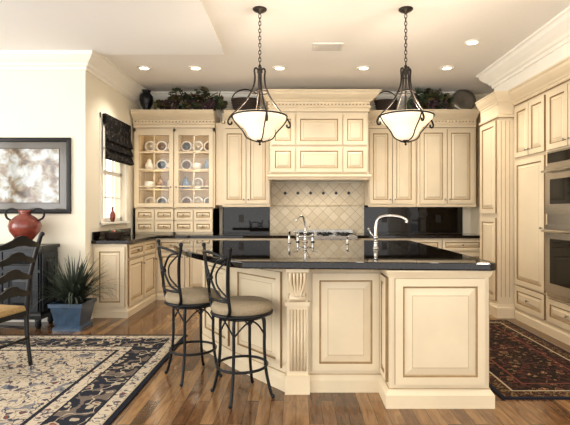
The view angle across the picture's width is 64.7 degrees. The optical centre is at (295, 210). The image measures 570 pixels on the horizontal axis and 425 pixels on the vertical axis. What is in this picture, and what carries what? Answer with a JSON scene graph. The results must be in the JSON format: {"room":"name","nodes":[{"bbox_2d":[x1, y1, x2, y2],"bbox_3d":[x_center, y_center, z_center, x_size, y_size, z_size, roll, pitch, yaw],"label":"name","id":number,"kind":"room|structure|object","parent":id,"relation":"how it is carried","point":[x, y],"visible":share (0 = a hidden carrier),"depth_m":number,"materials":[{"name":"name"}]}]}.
{"room":"kitchen","nodes":[
{"label":"kitchen","id":0,"kind":"room"},
{"bbox_2d":[0,70,90,299],"bbox_3d":[-4.220,-0.280,5.285,3.560,3.120,0.150,0,0,0],"label":"wall","id":1,"kind":"structure","parent":0,"point":[33,103],"depth_m":5.21,"materials":[{"name":"paint"}]},
{"bbox_2d":[0,138,70,213],"bbox_3d":[-3.230,-0.407,5.191,1.260,0.875,0.035,0,0,0],"label":"framed picture","id":2,"kind":"object","parent":1,"relation":"attached to","point":[34,172],"visible":0.98,"depth_m":5.19,"materials":[{"name":"black wood"}]},
{"bbox_2d":[6,312,92,321],"bbox_3d":[-4.211,1.205,5.281,3.578,0.150,0.178,0,0,0],"label":"baseboard","id":3,"kind":"structure","parent":1,"relation":"attached to","point":[46,318],"depth_m":5.19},
{"bbox_2d":[0,0,223,54],"bbox_3d":[-3.415,-1.825,1.605,5.170,0.030,7.210,0,0,0],"label":"ceiling","id":4,"kind":"structure","parent":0,"point":[104,27],"depth_m":4.44,"materials":[{"name":"beige paint"}]},
{"bbox_2d":[91,74,140,297],"bbox_3d":[-2.515,-0.280,6.230,0.150,3.120,1.740,0,0,0],"label":"wall","id":5,"kind":"structure","parent":0,"point":[104,98],"depth_m":5.83,"materials":[{"name":"paint"}]},
{"bbox_2d":[100,112,129,225],"bbox_3d":[-2.485,-0.520,6.040,0.190,1.420,0.900,0,0,0],"label":"window","id":6,"kind":"structure","parent":5,"relation":"in","point":[103,220],"depth_m":5.91,"materials":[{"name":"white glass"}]},
{"bbox_2d":[110,207,114,221],"bbox_3d":[-2.405,0.044,5.900,0.070,0.190,0.070,0,0,0],"label":"vase","id":7,"kind":"object","parent":6,"relation":"on","point":[112,213],"visible":1,"depth_m":5.88,"materials":[{"name":"red ceramic"}]},
{"bbox_2d":[103,113,133,165],"bbox_3d":[-2.368,-0.935,6.040,0.085,0.570,0.860,0,0,0],"label":"roman shade","id":8,"kind":"object","parent":6,"relation":"attached to","point":[118,144],"visible":1,"depth_m":5.94,"materials":[{"name":"fabric"}]},
{"bbox_2d":[0,300,569,424],"bbox_3d":[-1.300,1.330,2.650,9.800,0.100,9.300,0,0,0],"label":"floor","id":9,"kind":"structure","parent":0,"point":[162,400],"depth_m":3.01,"materials":[{"name":"brown wood"}]},
{"bbox_2d":[0,244,59,329],"bbox_3d":[-3.520,0.828,4.968,1.620,0.905,0.404,0,0,0],"label":"sideboard","id":10,"kind":"object","parent":9,"relation":"on","point":[40,311],"visible":0.66,"depth_m":4.82,"materials":[{"name":"paint"}]},
{"bbox_2d":[4,208,44,239],"bbox_3d":[-3.000,0.169,4.980,0.330,0.412,0.330,0,0,-44],"label":"vase","id":11,"kind":"object","parent":10,"relation":"on","point":[23,224],"visible":0.86,"depth_m":4.89,"materials":[{"name":"ceramic"}]},
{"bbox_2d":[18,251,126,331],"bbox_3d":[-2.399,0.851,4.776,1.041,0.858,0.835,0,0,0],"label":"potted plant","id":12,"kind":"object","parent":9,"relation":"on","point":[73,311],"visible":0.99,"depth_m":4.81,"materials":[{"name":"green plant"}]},
{"bbox_2d":[0,335,187,424],"bbox_3d":[-2.855,1.274,3.160,3.490,0.010,2.920,0,0,0],"label":"area rug","id":13,"kind":"object","parent":9,"relation":"on","point":[71,379],"visible":0.91,"depth_m":3.47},
{"bbox_2d":[0,232,44,365],"bbox_3d":[-2.396,0.719,3.541,0.562,1.098,0.502,0,0,10],"label":"dining chair","id":14,"kind":"object","parent":13,"relation":"on","point":[7,312],"visible":1,"depth_m":3.58,"materials":[{"name":"black wood"}]},
{"bbox_2d":[93,239,156,317],"bbox_3d":[-2.207,0.836,6.239,0.461,0.888,1.717,0,0,0],"label":"base cabinet","id":15,"kind":"object","parent":9,"relation":"on","point":[134,264],"visible":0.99,"depth_m":5.40,"materials":[{"name":"beige paint"}]},
{"bbox_2d":[157,239,222,386],"bbox_3d":[-0.837,0.752,3.503,0.493,1.056,0.483,0,0,45],"label":"bar stool","id":16,"kind":"object","parent":9,"relation":"on","point":[189,298],"visible":0.93,"depth_m":3.35,"materials":[{"name":"metal"}]},
{"bbox_2d":[156,238,294,299],"bbox_3d":[-1.022,0.836,6.771,2.005,0.888,0.651,0,0,0],"label":"base cabinet","id":17,"kind":"object","parent":9,"relation":"on","point":[190,268],"visible":0.29,"depth_m":6.48,"materials":[{"name":"beige paint"}]},
{"bbox_2d":[91,228,294,243],"bbox_3d":[-1.224,0.321,6.223,2.427,0.141,1.747,0,0,0],"label":"countertop","id":18,"kind":"structure","parent":17,"relation":"on","point":[98,237],"depth_m":6.45,"materials":[{"name":"black stone"}]},
{"bbox_2d":[104,230,124,238],"bbox_3d":[-2.270,0.291,5.620,0.250,0.116,0.250,0,0,0],"label":"basket","id":19,"kind":"object","parent":18,"relation":"on","point":[110,234],"visible":1,"depth_m":5.54,"materials":[{"name":"wicker"}]},
{"bbox_2d":[130,110,219,234],"bbox_3d":[-1.808,-0.563,6.819,1.205,1.824,0.557,0,0,0],"label":"china cabinet","id":20,"kind":"object","parent":18,"relation":"on","point":[175,150],"visible":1,"depth_m":6.68,"materials":[{"name":"beige paint"}]},
{"bbox_2d":[139,89,153,109],"bbox_3d":[-2.240,-1.639,6.740,0.204,0.324,0.204,0,0,0],"label":"urn","id":21,"kind":"object","parent":20,"relation":"on","point":[146,100],"visible":0.76,"depth_m":6.68,"materials":[{"name":"black ceramic"}]},
{"bbox_2d":[153,86,227,110],"bbox_3d":[-1.564,-1.672,6.730,1.097,0.374,0.358,0,0,0],"label":"garland","id":22,"kind":"object","parent":20,"relation":"on","point":[210,103],"visible":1,"depth_m":6.66,"materials":[{"name":"green plant"}]},
{"bbox_2d":[202,242,274,408],"bbox_3d":[-0.387,0.752,3.092,0.484,1.056,0.500,0,0,-20],"label":"bar stool","id":23,"kind":"object","parent":9,"relation":"on","point":[235,309],"visible":1,"depth_m":2.99,"materials":[{"name":"metal"}]},
{"bbox_2d":[296,229,356,239],"bbox_3d":[0.440,0.785,6.719,0.880,0.990,0.682,0,0,0],"label":"stove","id":24,"kind":"object","parent":9,"relation":"on","point":[322,234],"visible":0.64,"depth_m":6.61,"materials":[{"name":"silver metal"}]},
{"bbox_2d":[202,261,494,408],"bbox_3d":[0.170,0.834,4.006,2.236,0.893,2.188,0,0,0],"label":"kitchen island","id":25,"kind":"object","parent":9,"relation":"on","point":[415,339],"visible":0.9,"depth_m":3.14,"materials":[{"name":"paint"}]},
{"bbox_2d":[174,240,495,270],"bbox_3d":[0.012,0.360,4.027,2.587,0.050,2.285,0,0,0],"label":"island countertop","id":26,"kind":"structure","parent":25,"relation":"on","point":[246,254],"depth_m":3.47,"materials":[{"name":"black stone"}]},
{"bbox_2d":[293,215,316,241],"bbox_3d":[0.098,0.189,4.841,0.251,0.293,0.104,0,0,-16],"label":"bridge faucet","id":27,"kind":"object","parent":26,"relation":"on","point":[299,216],"visible":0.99,"depth_m":4.84,"materials":[{"name":"silver metal"}]},
{"bbox_2d":[367,214,408,248],"bbox_3d":[0.801,0.182,3.930,0.352,0.306,0.055,0,0,11],"label":"gooseneck faucet","id":28,"kind":"object","parent":26,"relation":"on","point":[375,237],"visible":0.99,"depth_m":3.93,"materials":[{"name":"silver metal"}]},
{"bbox_2d":[357,238,479,257],"bbox_3d":[1.810,0.836,6.771,1.820,0.888,0.651,0,0,0],"label":"base cabinet","id":29,"kind":"object","parent":9,"relation":"on","point":[466,246],"visible":0.23,"depth_m":6.48,"materials":[{"name":"beige paint"}]},
{"bbox_2d":[353,233,479,237],"bbox_3d":[1.815,0.371,6.774,1.850,0.040,0.647,0,0,0],"label":"countertop","id":30,"kind":"structure","parent":29,"relation":"on","point":[359,235],"depth_m":6.46,"materials":[{"name":"black stone"}]},
{"bbox_2d":[470,113,480,234],"bbox_3d":[3.015,-0.098,6.739,0.530,2.755,0.717,0,0,0],"label":"wall","id":31,"kind":"structure","parent":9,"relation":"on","point":[475,214],"depth_m":6.82,"materials":[{"name":"beige paint"}]},
{"bbox_2d":[475,91,515,317],"bbox_3d":[2.585,-0.070,5.607,0.470,2.700,0.585,0,0,0],"label":"tall cabinet","id":32,"kind":"object","parent":9,"relation":"on","point":[497,159],"visible":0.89,"depth_m":5.38,"materials":[{"name":"beige paint"}]},
{"bbox_2d":[489,320,569,399],"bbox_3d":[1.925,1.274,4.150,1.050,0.010,2.200,0,0,0],"label":"runner rug","id":33,"kind":"object","parent":9,"relation":"on","point":[523,365],"visible":0.6,"depth_m":3.67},
{"bbox_2d":[494,42,569,345],"bbox_3d":[2.890,-0.279,4.475,0.780,3.118,2.950,0,0,0],"label":"tall cabinet","id":34,"kind":"object","parent":9,"relation":"on","point":[539,94],"visible":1,"depth_m":4.87,"materials":[{"name":"beige paint"}]},
{"bbox_2d":[476,6,569,88],"bbox_3d":[2.865,-1.730,4.560,0.830,0.220,3.120,0,0,0],"label":"crown molding","id":35,"kind":"structure","parent":34,"relation":"attached to","point":[555,33],"depth_m":4.84,"materials":[{"name":"white wood"}]},
{"bbox_2d":[541,147,569,302],"bbox_3d":[2.563,0.135,4.300,0.112,1.490,0.720,0,0,0],"label":"double wall oven","id":36,"kind":"object","parent":34,"relation":"in","point":[557,170],"visible":1,"depth_m":4.42,"materials":[{"name":"silver metal"}]},
{"bbox_2d":[141,94,488,239],"bbox_3d":[0.355,-0.280,7.175,5.890,3.120,0.150,0,0,0],"label":"wall","id":37,"kind":"structure","parent":0,"point":[466,210],"depth_m":7.10,"materials":[{"name":"paint"}]},
{"bbox_2d":[0,50,455,107],"bbox_3d":[-1.700,-1.735,6.070,8.600,0.210,2.060,0,0,0],"label":"crown molding","id":38,"kind":"structure","parent":37,"relation":"attached to","point":[101,67],"depth_m":5.27,"materials":[{"name":"white wood"}]},
{"bbox_2d":[216,110,271,206],"bbox_3d":[-0.792,-0.767,6.838,0.815,1.415,0.517,0,0,0],"label":"upper cabinet","id":39,"kind":"object","parent":37,"relation":"attached to","point":[242,164],"visible":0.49,"depth_m":6.70,"materials":[{"name":"beige paint"}]},
{"bbox_2d":[231,89,258,109],"bbox_3d":[-0.760,-1.656,6.760,0.440,0.358,0.269,0,0,0],"label":"wicker basket","id":40,"kind":"object","parent":39,"relation":"on","point":[250,104],"visible":0.7,"depth_m":6.66,"materials":[{"name":"brown wicker"}]},
{"bbox_2d":[223,207,269,232],"bbox_3d":[-0.781,0.132,7.085,0.738,0.434,0.025,0,0,0],"label":"backsplash granite","id":41,"kind":"structure","parent":37,"relation":"attached to","point":[235,219],"depth_m":7.08,"materials":[{"name":"black stone"}]},
{"bbox_2d":[270,183,363,232],"bbox_3d":[0.330,-0.045,7.079,1.480,0.789,0.037,0,0,0],"label":"backsplash","id":42,"kind":"structure","parent":37,"relation":"attached to","point":[322,205],"depth_m":7.08,"materials":[{"name":"beige tile"}]},
{"bbox_2d":[261,89,381,182],"bbox_3d":[0.330,-1.073,6.689,1.730,1.255,0.817,0,0,0],"label":"range hood","id":43,"kind":"object","parent":37,"relation":"attached to","point":[326,140],"visible":0.91,"depth_m":6.42,"materials":[{"name":"beige paint"}]},
{"bbox_2d":[364,206,462,232],"bbox_3d":[1.846,0.132,7.085,1.548,0.434,0.025,0,0,0],"label":"backsplash granite","id":44,"kind":"structure","parent":37,"relation":"attached to","point":[421,219],"depth_m":7.08,"materials":[{"name":"black stone"}]},
{"bbox_2d":[364,109,478,206],"bbox_3d":[1.867,-0.767,6.809,1.585,1.415,0.577,0,0,0],"label":"upper cabinet","id":45,"kind":"object","parent":37,"relation":"attached to","point":[436,169],"visible":0.76,"depth_m":6.65,"materials":[{"name":"beige paint"}]},
{"bbox_2d":[374,91,397,109],"bbox_3d":[1.360,-1.647,6.800,0.360,0.340,0.221,0,0,0],"label":"wicker basket","id":46,"kind":"object","parent":45,"relation":"on","point":[380,104],"visible":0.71,"depth_m":6.72,"materials":[{"name":"brown wicker"}]},
{"bbox_2d":[404,87,453,108],"bbox_3d":[2.001,-1.705,6.751,0.780,0.426,0.361,0,0,0],"label":"garland","id":47,"kind":"object","parent":45,"relation":"on","point":[435,100],"visible":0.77,"depth_m":6.66,"materials":[{"name":"green plant"}]},
{"bbox_2d":[452,90,475,108],"bbox_3d":[2.530,-1.661,6.780,0.360,0.366,0.168,0,0,0],"label":"decorative platter","id":48,"kind":"object","parent":45,"relation":"on","point":[463,99],"visible":0.76,"depth_m":6.78,"materials":[{"name":"ceramic"}]},
{"bbox_2d":[104,0,569,93],"bbox_3d":[-1.300,-1.890,2.650,9.800,0.100,9.300,0,0,0],"label":"ceiling","id":49,"kind":"structure","parent":0,"point":[372,33],"depth_m":5.00,"materials":[{"name":"paint"}]},
{"bbox_2d":[137,66,151,70],"bbox_3d":[-1.950,-1.833,5.780,0.184,0.011,0.184,0,0,0],"label":"recessed light","id":50,"kind":"object","parent":49,"relation":"in","point":[145,68],"visible":1,"depth_m":5.78,"materials":[{"name":"white glass"}]},
{"bbox_2d":[188,66,202,70],"bbox_3d":[-1.290,-1.833,5.780,0.184,0.011,0.184,0,0,0],"label":"recessed light","id":51,"kind":"object","parent":49,"relation":"in","point":[196,68],"visible":1,"depth_m":5.78,"materials":[{"name":"white glass"}]},
{"bbox_2d":[227,6,290,144],"bbox_3d":[-0.330,-1.218,4.100,0.511,1.245,0.511,0,0,37],"label":"pendant lamp","id":52,"kind":"object","parent":49,"relation":"hanging from","point":[259,124],"visible":1,"depth_m":4.02,"materials":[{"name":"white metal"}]},
{"bbox_2d":[273,66,286,70],"bbox_3d":[-0.210,-1.833,5.780,0.184,0.011,0.184,0,0,0],"label":"recessed light","id":53,"kind":"object","parent":49,"relation":"in","point":[279,68],"visible":1,"depth_m":5.78,"materials":[{"name":"white glass"}]},
{"bbox_2d":[312,43,343,50],"bbox_3d":[0.350,-1.832,5.030,0.340,0.016,0.220,0,0,0],"label":"ceiling vent","id":54,"kind":"object","parent":49,"relation":"attached to","point":[315,46],"depth_m":5.00,"materials":[{"name":"beige metal"}]},
{"bbox_2d":[357,66,370,70],"bbox_3d":[0.870,-1.833,5.780,0.184,0.011,0.184,0,0,0],"label":"recessed light","id":55,"kind":"object","parent":49,"relation":"in","point":[362,68],"visible":1,"depth_m":5.78,"materials":[{"name":"white glass"}]},
{"bbox_2d":[376,6,434,145],"bbox_3d":[1.000,-1.218,4.100,0.511,1.245,0.511,0,0,37],"label":"pendant lamp","id":56,"kind":"object","parent":49,"relation":"hanging from","point":[405,125],"visible":1,"depth_m":4.02,"materials":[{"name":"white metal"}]},
{"bbox_2d":[440,66,453,70],"bbox_3d":[1.940,-1.833,5.780,0.184,0.011,0.184,0,0,0],"label":"recessed light","id":57,"kind":"object","parent":49,"relation":"in","point":[444,68],"visible":1,"depth_m":5.78,"materials":[{"name":"white glass"}]},
{"bbox_2d":[463,39,480,45],"bbox_3d":[1.920,-1.833,4.900,0.184,0.011,0.184,0,0,0],"label":"recessed light","id":58,"kind":"object","parent":49,"relation":"in","point":[471,42],"visible":1,"depth_m":4.90,"materials":[{"name":"white glass"}]}
]}

